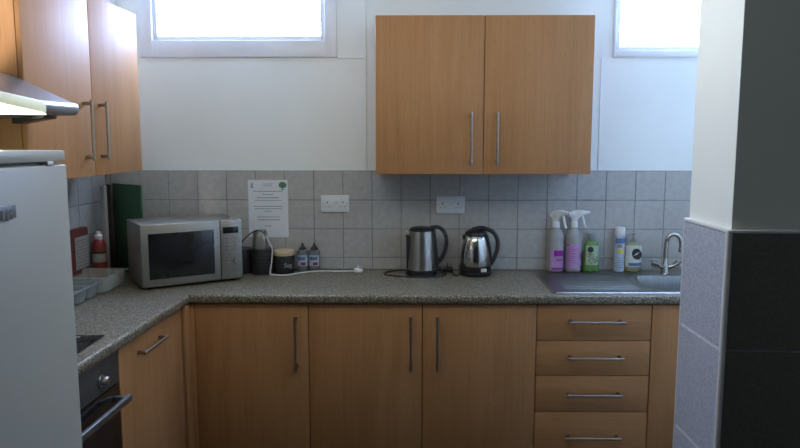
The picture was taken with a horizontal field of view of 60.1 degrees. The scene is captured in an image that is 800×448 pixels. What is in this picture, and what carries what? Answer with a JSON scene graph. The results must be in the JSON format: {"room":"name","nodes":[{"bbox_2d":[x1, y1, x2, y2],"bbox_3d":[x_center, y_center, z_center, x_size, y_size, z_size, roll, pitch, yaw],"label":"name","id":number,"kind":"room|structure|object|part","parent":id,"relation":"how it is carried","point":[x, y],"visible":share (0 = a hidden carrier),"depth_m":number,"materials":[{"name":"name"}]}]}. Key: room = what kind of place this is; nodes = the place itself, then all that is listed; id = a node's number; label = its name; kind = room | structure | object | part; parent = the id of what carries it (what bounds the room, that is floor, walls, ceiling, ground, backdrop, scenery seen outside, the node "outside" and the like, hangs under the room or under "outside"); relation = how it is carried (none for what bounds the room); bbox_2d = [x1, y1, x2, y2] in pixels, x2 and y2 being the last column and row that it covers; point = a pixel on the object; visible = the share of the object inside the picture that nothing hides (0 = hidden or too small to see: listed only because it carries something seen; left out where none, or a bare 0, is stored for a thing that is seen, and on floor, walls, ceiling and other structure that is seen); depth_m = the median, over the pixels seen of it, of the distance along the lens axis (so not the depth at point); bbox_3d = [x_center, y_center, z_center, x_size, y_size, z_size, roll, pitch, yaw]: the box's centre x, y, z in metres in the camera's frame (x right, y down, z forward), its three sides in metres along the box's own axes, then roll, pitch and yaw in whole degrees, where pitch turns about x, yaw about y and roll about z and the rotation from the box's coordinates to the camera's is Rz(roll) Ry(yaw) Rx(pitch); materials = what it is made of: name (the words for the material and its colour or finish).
{"room":"kitchen","nodes":[
{"label":"kitchen","id":0,"kind":"room"},
{"bbox_2d":[67,175,104,277],"bbox_3d":[-1.597,0.211,0.965,0.108,2.520,5.528,0,7,1],"label":"wall","id":1,"kind":"structure","parent":0,"point":[84,200],"depth_m":3.36,"materials":[{"name":"grey tile"}]},
{"bbox_2d":[0,73,78,123],"bbox_3d":[-1.286,-0.370,1.942,0.503,0.167,0.596,0,7,1],"label":"extractor hood","id":2,"kind":"object","parent":1,"relation":"attached to","point":[21,101],"visible":1,"depth_m":2.07,"materials":[{"name":"grey metal"}]},
{"bbox_3d":[-1.072,-0.331,1.835,0.073,0.058,0.377,0,7,1],"label":"light panel","id":3,"kind":"part","parent":2,"relation":"part of","materials":[{"name":"beige plastic"}]},
{"bbox_2d":[0,103,45,114],"bbox_3d":[-1.068,-0.311,1.837,0.062,0.042,0.375,0,7,1],"label":"lamp","id":4,"kind":"object","parent":2,"relation":"attached to","point":[5,108],"depth_m":1.91,"materials":[{"name":"white plastic"}]},
{"bbox_2d":[0,0,141,178],"bbox_3d":[-1.352,-0.545,2.719,0.357,0.710,0.970,0,7,1],"label":"upper cabinet","id":5,"kind":"object","parent":1,"relation":"attached to","point":[83,53],"visible":0.95,"depth_m":2.61,"materials":[{"name":"brown wood"}]},
{"bbox_3d":[-1.223,-0.515,2.476,0.018,0.710,0.484,0,7,1],"label":"door","id":6,"kind":"part","parent":5,"relation":"part of","materials":[{"name":"brown wood"}]},
{"bbox_3d":[-1.193,-0.359,2.659,0.038,0.232,0.014,0,7,1],"label":"handle","id":7,"kind":"part","parent":5,"relation":"part of","materials":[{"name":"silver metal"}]},
{"bbox_3d":[-1.192,-0.376,2.792,0.038,0.232,0.014,0,7,1],"label":"handle","id":8,"kind":"part","parent":5,"relation":"part of","materials":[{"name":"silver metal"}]},
{"bbox_3d":[-1.218,-0.575,2.959,0.018,0.710,0.484,0,7,1],"label":"door","id":9,"kind":"part","parent":5,"relation":"part of","materials":[{"name":"brown wood"}]},
{"bbox_2d":[105,0,697,423],"bbox_3d":[0.298,-0.117,3.624,3.640,2.520,0.128,0,7,1],"label":"wall","id":10,"kind":"structure","parent":0,"point":[209,127],"depth_m":3.54,"materials":[{"name":"white paint"}]},
{"bbox_2d":[137,0,336,57],"bbox_3d":[-0.813,-1.073,3.480,0.994,0.465,0.059,0,7,1],"label":"window","id":11,"kind":"structure","parent":10,"relation":"in","point":[152,45],"depth_m":3.47,"materials":[{"name":"white plastic"}]},
{"bbox_3d":[-0.811,-1.086,3.484,0.869,0.326,0.038,0,7,1],"label":"sash","id":12,"kind":"part","parent":11,"relation":"part of","materials":[{"name":"white glass"}]},
{"bbox_2d":[248,180,288,236],"bbox_3d":[-0.680,-0.079,3.574,0.205,0.296,0.001,0,7,1],"label":"paper notice","id":13,"kind":"object","parent":10,"relation":"attached to","point":[267,199],"visible":1,"depth_m":3.57,"materials":[{"name":"white paper"}]},
{"bbox_2d":[321,195,349,211],"bbox_3d":[-0.334,-0.105,3.561,0.147,0.087,0.014,0,7,1],"label":"wall socket","id":14,"kind":"object","parent":10,"relation":"attached to","point":[329,203],"visible":1,"depth_m":3.56,"materials":[{"name":"white plastic"}]},
{"bbox_2d":[364,0,366,169],"bbox_3d":[-0.173,-0.820,3.484,0.010,1.090,0.004,0,7,1],"label":"trim","id":15,"kind":"structure","parent":10,"relation":"attached to","point":[365,53],"depth_m":3.50,"materials":[{"name":"white paint"}]},
{"bbox_2d":[436,196,464,212],"bbox_3d":[0.259,-0.098,3.555,0.147,0.087,0.014,0,7,1],"label":"wall socket","id":16,"kind":"object","parent":10,"relation":"attached to","point":[444,204],"visible":1,"depth_m":3.55,"materials":[{"name":"white plastic"}]},
{"bbox_2d":[375,15,594,173],"bbox_3d":[0.388,-0.607,3.317,0.997,0.720,0.357,0,7,1],"label":"upper cabinet","id":17,"kind":"object","parent":10,"relation":"attached to","point":[456,94],"visible":1,"depth_m":3.18,"materials":[{"name":"brown wood"}]},
{"bbox_3d":[0.136,-0.591,3.189,0.497,0.720,0.018,0,7,1],"label":"door","id":18,"kind":"part","parent":17,"relation":"part of","materials":[{"name":"brown wood"}]},
{"bbox_3d":[0.328,-0.395,3.183,0.014,0.240,0.038,0,7,1],"label":"handle","id":19,"kind":"part","parent":17,"relation":"part of","materials":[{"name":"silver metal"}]},
{"bbox_3d":[0.448,-0.395,3.182,0.014,0.240,0.038,0,7,1],"label":"handle","id":20,"kind":"part","parent":17,"relation":"part of","materials":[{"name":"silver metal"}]},
{"bbox_3d":[0.636,-0.590,3.184,0.497,0.720,0.018,0,7,1],"label":"door","id":21,"kind":"part","parent":17,"relation":"part of","materials":[{"name":"brown wood"}]},
{"bbox_2d":[597,58,602,169],"bbox_3d":[1.012,-0.555,3.504,0.006,0.560,0.004,0,7,1],"label":"trim","id":22,"kind":"structure","parent":10,"relation":"attached to","point":[601,58],"depth_m":3.50,"materials":[{"name":"white paint"}]},
{"bbox_2d":[612,0,697,56],"bbox_3d":[1.572,-1.069,3.454,1.012,0.467,0.059,0,7,1],"label":"window","id":23,"kind":"structure","parent":10,"relation":"in","point":[618,51],"depth_m":3.46,"materials":[{"name":"white plastic"}]},
{"bbox_2d":[672,0,799,447],"bbox_3d":[1.500,0.078,2.042,1.203,2.520,0.341,0,7,1],"label":"wall partition","id":24,"kind":"structure","parent":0,"point":[738,368],"depth_m":1.93,"materials":[{"name":"white paint"}]},
{"bbox_3d":[1.499,0.665,2.114,1.202,1.338,0.341,0,7,1],"label":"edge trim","id":25,"kind":"part","parent":24,"relation":"part of","materials":[{"name":"grey tile"}]},
{"bbox_3d":[0.268,1.510,1.055,3.840,0.080,5.630,0,7,1],"label":"floor","id":26,"kind":"structure","parent":0,"visible":0},
{"bbox_2d":[0,150,81,447],"bbox_3d":[-1.092,0.625,1.392,0.605,1.532,0.602,1,7,12],"label":"fridge","id":27,"kind":"object","parent":26,"relation":"on","point":[40,400],"visible":1,"depth_m":1.46,"materials":[{"name":"metal"}]},
{"bbox_3d":[-0.823,-0.116,1.244,0.044,0.024,0.600,1,7,12],"label":"panel","id":28,"kind":"part","parent":27,"relation":"part of","materials":[{"name":"plastic"}]},
{"bbox_2d":[78,351,132,447],"bbox_3d":[-1.236,0.823,2.150,0.606,0.716,0.592,0,7,3],"label":"oven","id":29,"kind":"object","parent":26,"relation":"on","point":[101,403],"visible":0.41,"depth_m":2.26,"materials":[{"name":"metal"}]},
{"bbox_3d":[-1.000,0.526,2.102,0.020,0.112,0.592,0,7,3],"label":"control panel","id":30,"kind":"part","parent":29,"relation":"part of","materials":[{"name":"metal"}]},
{"bbox_3d":[-1.001,0.883,2.146,0.022,0.598,0.592,0,7,3],"label":"oven door","id":31,"kind":"part","parent":29,"relation":"part of","materials":[{"name":"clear glass"}]},
{"bbox_3d":[-0.968,0.514,2.268,0.027,0.042,0.042,0,7,3],"label":"knob","id":32,"kind":"part","parent":29,"relation":"part of","materials":[{"name":"metal"}]},
{"bbox_3d":[-0.962,0.628,2.112,0.056,0.024,0.550,0,7,3],"label":"handle","id":33,"kind":"part","parent":29,"relation":"part of","materials":[{"name":"metal"}]},
{"bbox_2d":[117,309,185,447],"bbox_3d":[-1.217,0.747,2.761,0.593,0.716,0.629,0,7,3],"label":"base cabinet","id":34,"kind":"object","parent":26,"relation":"on","point":[150,366],"visible":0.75,"depth_m":2.71,"materials":[{"name":"brown wood"}]},
{"bbox_3d":[-0.943,0.461,2.648,0.038,0.014,0.225,0,7,3],"label":"handle","id":35,"kind":"part","parent":34,"relation":"part of","materials":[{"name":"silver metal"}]},
{"bbox_2d":[195,303,310,447],"bbox_3d":[-0.663,0.675,3.350,0.522,0.716,0.606,0,7,1],"label":"base cabinet","id":36,"kind":"object","parent":26,"relation":"on","point":[253,368],"visible":0.83,"depth_m":3.08,"materials":[{"name":"brown wood"}]},
{"bbox_2d":[181,303,199,447],"bbox_3d":[-0.927,0.709,3.071,0.038,0.716,0.075,0,7,1],"label":"post","id":37,"kind":"object","parent":36,"relation":"attached to","point":[188,311],"visible":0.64,"depth_m":3.06,"materials":[{"name":"brown wood"}]},
{"bbox_3d":[-0.459,0.524,3.043,0.014,0.245,0.038,0,7,1],"label":"handle","id":38,"kind":"part","parent":36,"relation":"part of","materials":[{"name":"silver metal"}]},
{"bbox_2d":[308,304,536,447],"bbox_3d":[0.101,0.676,3.342,1.003,0.716,0.606,0,7,1],"label":"base cabinet","id":39,"kind":"object","parent":26,"relation":"on","point":[382,375],"visible":0.91,"depth_m":3.08,"materials":[{"name":"brown wood"}]},
{"bbox_3d":[-0.153,0.707,3.091,0.500,0.716,0.018,0,7,1],"label":"door","id":40,"kind":"part","parent":39,"relation":"part of","materials":[{"name":"brown wood"}]},
{"bbox_2d":[74,270,680,375],"bbox_3d":[0.291,0.371,2.688,3.629,0.038,1.830,0,7,1],"label":"countertop","id":41,"kind":"structure","parent":39,"relation":"on","point":[121,310],"depth_m":3.03,"materials":[{"name":"laminate"}]},
{"bbox_2d":[70,227,89,280],"bbox_3d":[-1.500,0.152,3.224,0.030,0.262,0.170,0,7,1],"label":"sign","id":42,"kind":"object","parent":41,"relation":"on","point":[79,244],"visible":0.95,"depth_m":3.22,"materials":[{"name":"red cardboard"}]},
{"bbox_2d":[73,281,101,304],"bbox_3d":[-1.411,0.304,2.805,0.224,0.063,0.427,0,7,1],"label":"tray","id":43,"kind":"object","parent":41,"relation":"on","point":[82,290],"visible":0.24,"depth_m":2.92,"materials":[{"name":"grey plastic"}]},
{"bbox_2d":[76,335,103,353],"bbox_3d":[-1.258,0.413,2.100,0.473,0.020,0.580,0,7,1],"label":"cooktop","id":44,"kind":"object","parent":41,"relation":"in","point":[82,341],"visible":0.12,"depth_m":2.32,"materials":[{"name":"black glass"}]},
{"bbox_2d":[92,231,107,279],"bbox_3d":[-1.461,0.149,3.364,0.068,0.234,0.069,0,7,1],"label":"sauce bottle","id":45,"kind":"object","parent":41,"relation":"on","point":[99,248],"visible":1,"depth_m":3.34,"materials":[{"name":"red plastic"}]},
{"bbox_2d":[100,185,110,276],"bbox_3d":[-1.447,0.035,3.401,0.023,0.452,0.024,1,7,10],"label":"chopping board","id":46,"kind":"object","parent":41,"relation":"on","point":[103,189],"visible":0.76,"depth_m":3.39,"materials":[{"name":"beige plastic"}]},
{"bbox_2d":[106,184,115,271],"bbox_3d":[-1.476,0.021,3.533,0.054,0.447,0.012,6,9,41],"label":"chopping board","id":47,"kind":"object","parent":41,"relation":"on","point":[109,187],"visible":0.84,"depth_m":3.52,"materials":[{"name":"plastic"}]},
{"bbox_2d":[112,183,142,272],"bbox_3d":[-1.369,0.024,3.488,0.264,0.452,0.010,5,9,38],"label":"chopping board","id":48,"kind":"object","parent":41,"relation":"on","point":[127,198],"visible":0.66,"depth_m":3.50,"materials":[{"name":"green plastic"}]},
{"bbox_2d":[126,214,242,288],"bbox_3d":[-1.030,0.123,3.320,0.464,0.296,0.311,-4,8,-32],"label":"microwave","id":49,"kind":"object","parent":41,"relation":"on","point":[171,250],"visible":1,"depth_m":3.20,"materials":[{"name":"metal"}]},
{"bbox_3d":[-1.003,0.135,3.179,0.358,0.284,0.018,-4,8,-32],"label":"door","id":50,"kind":"part","parent":49,"relation":"part of","materials":[{"name":"metal"}]},
{"bbox_3d":[-0.998,0.140,3.173,0.300,0.210,0.006,-4,8,-32],"label":"door glass","id":51,"kind":"part","parent":49,"relation":"part of","materials":[{"name":"black glass"}]},
{"bbox_3d":[-0.806,0.119,3.303,0.104,0.284,0.018,-4,8,-32],"label":"control panel","id":52,"kind":"part","parent":49,"relation":"part of","materials":[{"name":"metal"}]},
{"bbox_3d":[-0.779,0.173,3.308,0.033,0.033,0.013,-4,8,-32],"label":"knob","id":53,"kind":"part","parent":49,"relation":"part of","materials":[{"name":"metal"}]},
{"bbox_2d":[242,246,251,273],"bbox_3d":[-0.811,0.184,3.523,0.112,0.126,0.112,0,7,1],"label":"canister","id":54,"kind":"object","parent":41,"relation":"on","point":[246,251],"visible":0.37,"depth_m":3.49,"materials":[{"name":"black plastic"}]},
{"bbox_3d":[-0.811,0.126,3.516,0.112,0.008,0.112,0,7,1],"label":"lid","id":55,"kind":"part","parent":54,"relation":"part of","materials":[{"name":"black plastic"}]},
{"bbox_2d":[242,230,264,242],"bbox_3d":[-0.751,0.080,3.458,0.156,0.105,0.044,4,8,27],"label":"black flex","id":56,"kind":"object","parent":54,"relation":"on","point":[255,230],"visible":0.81,"depth_m":3.44,"materials":[{"name":"plastic"}]},
{"bbox_2d":[251,247,273,274],"bbox_3d":[-0.696,0.186,3.502,0.114,0.128,0.114,0,7,1],"label":"canister","id":57,"kind":"object","parent":41,"relation":"on","point":[260,258],"visible":0.92,"depth_m":3.46,"materials":[{"name":"black plastic"}]},
{"bbox_2d":[252,229,268,248],"bbox_3d":[-0.705,0.076,3.489,0.083,0.092,0.081,0,7,1],"label":"steel cup","id":58,"kind":"object","parent":57,"relation":"on","point":[259,241],"visible":0.89,"depth_m":3.46,"materials":[{"name":"silver metal"}]},
{"bbox_3d":[-0.696,0.126,3.495,0.114,0.008,0.114,0,7,1],"label":"lid","id":59,"kind":"part","parent":57,"relation":"part of","materials":[{"name":"black plastic"}]},
{"bbox_2d":[273,248,294,273],"bbox_3d":[-0.590,0.189,3.517,0.108,0.118,0.111,0,7,1],"label":"canister","id":60,"kind":"object","parent":41,"relation":"on","point":[284,262],"visible":1,"depth_m":3.48,"materials":[{"name":"black plastic"}]},
{"bbox_3d":[-0.590,0.143,3.513,0.108,0.026,0.108,0,7,1],"label":"lid","id":61,"kind":"part","parent":60,"relation":"part of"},
{"bbox_2d":[297,243,307,271],"bbox_3d":[-0.501,0.169,3.558,0.058,0.148,0.050,0,7,1],"label":"squeeze bottle","id":62,"kind":"object","parent":41,"relation":"on","point":[302,253],"visible":0.99,"depth_m":3.54,"materials":[{"name":"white plastic"}]},
{"bbox_2d":[265,235,353,275],"bbox_3d":[-0.450,0.150,3.486,0.446,0.203,0.064,-2,7,-14],"label":"cable","id":63,"kind":"object","parent":41,"relation":"on","point":[265,235],"visible":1,"depth_m":3.44,"materials":[{"name":"white plastic"}]},
{"bbox_2d":[309,243,319,270],"bbox_3d":[-0.440,0.169,3.557,0.058,0.148,0.050,0,7,1],"label":"squeeze bottle","id":64,"kind":"object","parent":41,"relation":"on","point":[314,253],"visible":1,"depth_m":3.54,"materials":[{"name":"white plastic"}]},
{"bbox_2d":[353,266,362,272],"bbox_3d":[-0.212,0.230,3.521,0.047,0.034,0.048,0,7,1],"label":"plug","id":65,"kind":"object","parent":41,"relation":"on","point":[356,270],"visible":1,"depth_m":3.50,"materials":[{"name":"white plastic"}]},
{"bbox_2d":[384,270,446,277],"bbox_3d":[0.076,0.246,3.482,0.317,0.015,0.193,0,7,1],"label":"cable","id":66,"kind":"object","parent":41,"relation":"on","point":[391,270],"visible":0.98,"depth_m":3.42,"materials":[{"name":"black plastic"}]},
{"bbox_2d":[405,225,447,276],"bbox_3d":[0.123,0.130,3.457,0.199,0.250,0.158,4,8,32],"label":"electric kettle","id":67,"kind":"object","parent":41,"relation":"on","point":[422,260],"visible":1,"depth_m":3.41,"materials":[{"name":"silver metal"}]},
{"bbox_3d":[0.108,0.022,3.453,0.123,0.021,0.123,0,7,1],"label":"lid","id":68,"kind":"part","parent":67,"relation":"part of","materials":[{"name":"black plastic"}]},
{"bbox_3d":[0.197,0.111,3.463,0.091,0.215,0.036,0,7,1],"label":"handle","id":69,"kind":"part","parent":67,"relation":"part of","materials":[{"name":"black plastic"}]},
{"bbox_2d":[443,263,452,271],"bbox_3d":[0.246,0.222,3.547,0.048,0.044,0.040,0,7,1],"label":"plug","id":70,"kind":"object","parent":41,"relation":"on","point":[447,268],"visible":1,"depth_m":3.53,"materials":[{"name":"black plastic"}]},
{"bbox_2d":[459,226,499,276],"bbox_3d":[0.387,0.132,3.457,0.182,0.247,0.160,5,9,36],"label":"electric kettle","id":71,"kind":"object","parent":41,"relation":"on","point":[476,258],"visible":1,"depth_m":3.41,"materials":[{"name":"silver metal"}]},
{"bbox_3d":[0.378,0.040,3.452,0.112,0.033,0.112,0,7,1],"label":"lid","id":72,"kind":"part","parent":71,"relation":"part of","materials":[{"name":"black plastic"}]},
{"bbox_3d":[0.427,0.108,3.460,0.144,0.202,0.040,0,7,1],"label":"handle","id":73,"kind":"part","parent":71,"relation":"part of","materials":[{"name":"black plastic"}]},
{"bbox_2d":[547,210,570,271],"bbox_3d":[0.809,0.085,3.517,0.113,0.314,0.076,3,7,20],"label":"spray bottle","id":74,"kind":"object","parent":41,"relation":"on","point":[555,237],"visible":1,"depth_m":3.50,"materials":[{"name":"plastic"}]},
{"bbox_2d":[565,210,590,271],"bbox_3d":[0.904,0.085,3.523,0.118,0.314,0.072,0,7,1],"label":"spray bottle","id":75,"kind":"object","parent":41,"relation":"on","point":[573,254],"visible":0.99,"depth_m":3.50,"materials":[{"name":"plastic"}]},
{"bbox_2d":[567,244,576,262],"bbox_3d":[0.868,0.150,3.504,0.054,0.095,0.011,4,8,27],"label":"print","id":76,"kind":"object","parent":75,"relation":"attached to","point":[571,248],"depth_m":3.50},
{"bbox_2d":[583,233,599,271],"bbox_3d":[0.977,0.144,3.531,0.082,0.194,0.061,0,7,1],"label":"detergent bottle","id":77,"kind":"object","parent":41,"relation":"on","point":[591,246],"visible":1,"depth_m":3.51,"materials":[{"name":"green plastic"}]},
{"bbox_2d":[534,272,680,304],"bbox_3d":[1.155,0.357,3.292,0.958,0.170,0.468,0,7,1],"label":"sink","id":78,"kind":"object","parent":41,"relation":"in","point":[556,282],"visible":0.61,"depth_m":3.34,"materials":[{"name":"silver metal"}]},
{"bbox_3d":[1.374,0.357,3.290,0.520,0.169,0.468,0,7,1],"label":"bowl","id":79,"kind":"part","parent":78,"relation":"part of","materials":[{"name":"silver metal"}]},
{"bbox_2d":[613,227,624,271],"bbox_3d":[1.119,0.128,3.530,0.053,0.227,0.054,0,7,1],"label":"aerosol can","id":80,"kind":"object","parent":41,"relation":"on","point":[619,238],"visible":1,"depth_m":3.51,"materials":[{"name":"white metal"}]},
{"bbox_2d":[616,245,623,267],"bbox_3d":[1.119,0.163,3.512,0.038,0.118,0.009,0,7,1],"label":"print","id":81,"kind":"object","parent":80,"relation":"attached to","point":[619,248],"depth_m":3.51},
{"bbox_2d":[617,248,623,253],"bbox_3d":[1.120,0.138,3.508,0.035,0.028,0.007,0,7,-4],"label":"print","id":82,"kind":"object","parent":80,"relation":"attached to","point":[619,250],"depth_m":3.51},
{"bbox_2d":[616,238,624,243],"bbox_3d":[1.119,0.086,3.506,0.048,0.027,0.015,0,7,1],"label":"print","id":83,"kind":"object","parent":80,"relation":"attached to","point":[618,240],"depth_m":3.50},
{"bbox_2d":[624,233,641,271],"bbox_3d":[1.189,0.142,3.530,0.086,0.199,0.056,0,7,1],"label":"soap dispenser","id":84,"kind":"object","parent":41,"relation":"on","point":[633,250],"visible":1,"depth_m":3.51,"materials":[{"name":"plastic"}]},
{"bbox_2d":[628,263,640,265],"bbox_3d":[1.197,0.205,3.518,0.071,0.016,0.013,-1,7,-10],"label":"print","id":85,"kind":"object","parent":84,"relation":"attached to","point":[629,264],"depth_m":3.51},
{"bbox_2d":[650,232,682,274],"bbox_3d":[1.328,0.147,3.453,0.169,0.217,0.062,0,7,1],"label":"mixer tap","id":86,"kind":"object","parent":41,"relation":"on","point":[665,266],"visible":0.94,"depth_m":3.44,"materials":[{"name":"silver metal"}]},
{"bbox_3d":[1.284,0.204,3.450,0.083,0.054,0.040,-1,7,-7],"label":"tap handle","id":87,"kind":"part","parent":86,"relation":"part of","materials":[{"name":"silver metal"}]},
{"bbox_3d":[1.363,0.113,3.443,0.096,0.147,0.028,2,7,18],"label":"spout","id":88,"kind":"part","parent":86,"relation":"part of","materials":[{"name":"silver metal"}]},
{"bbox_3d":[1.372,0.204,3.450,0.083,0.054,0.040,1,7,8],"label":"tap handle","id":89,"kind":"part","parent":86,"relation":"part of","materials":[{"name":"silver metal"}]},
{"bbox_3d":[0.048,0.525,3.038,0.014,0.245,0.038,0,7,1],"label":"handle","id":90,"kind":"part","parent":39,"relation":"part of","materials":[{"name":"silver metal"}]},
{"bbox_3d":[0.164,0.525,3.037,0.014,0.245,0.038,0,7,1],"label":"handle","id":91,"kind":"part","parent":39,"relation":"part of","materials":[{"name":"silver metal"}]},
{"bbox_3d":[0.350,0.708,3.085,0.500,0.716,0.018,0,7,1],"label":"door","id":92,"kind":"part","parent":39,"relation":"part of","materials":[{"name":"brown wood"}]},
{"bbox_2d":[533,304,651,447],"bbox_3d":[0.855,0.677,3.334,0.501,0.716,0.606,0,7,1],"label":"base cabinet","id":93,"kind":"object","parent":26,"relation":"on","point":[592,360],"visible":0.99,"depth_m":3.06,"materials":[{"name":"brown wood"}]},
{"bbox_3d":[0.852,0.951,3.110,0.500,0.226,0.018,0,7,1],"label":"drawer","id":94,"kind":"part","parent":93,"relation":"part of","materials":[{"name":"brown wood"}]},
{"bbox_3d":[0.852,0.754,3.086,0.500,0.164,0.018,0,7,1],"label":"drawer","id":95,"kind":"part","parent":93,"relation":"part of","materials":[{"name":"brown wood"}]},
{"bbox_3d":[0.852,0.592,3.066,0.500,0.157,0.018,0,7,1],"label":"drawer","id":96,"kind":"part","parent":93,"relation":"part of","materials":[{"name":"brown wood"}]},
{"bbox_3d":[0.858,0.952,3.082,0.246,0.014,0.038,0,7,1],"label":"handle","id":97,"kind":"part","parent":93,"relation":"part of","materials":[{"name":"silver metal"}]},
{"bbox_3d":[0.852,0.432,3.046,0.500,0.160,0.018,0,7,1],"label":"drawer","id":98,"kind":"part","parent":93,"relation":"part of","materials":[{"name":"brown wood"}]},
{"bbox_3d":[0.858,0.755,3.058,0.246,0.014,0.038,0,7,1],"label":"handle","id":99,"kind":"part","parent":93,"relation":"part of","materials":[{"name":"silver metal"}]},
{"bbox_3d":[0.858,0.589,3.037,0.246,0.014,0.038,0,7,1],"label":"handle","id":100,"kind":"part","parent":93,"relation":"part of","materials":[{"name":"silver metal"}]},
{"bbox_3d":[0.858,0.428,3.017,0.246,0.014,0.038,0,7,1],"label":"handle","id":101,"kind":"part","parent":93,"relation":"part of","materials":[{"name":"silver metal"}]},
{"bbox_2d":[645,304,679,447],"bbox_3d":[1.606,0.678,3.326,0.998,0.716,0.606,0,7,1],"label":"base cabinet","id":102,"kind":"object","parent":26,"relation":"on","point":[663,340],"visible":0.06,"depth_m":3.06,"materials":[{"name":"brown wood"}]}
]}

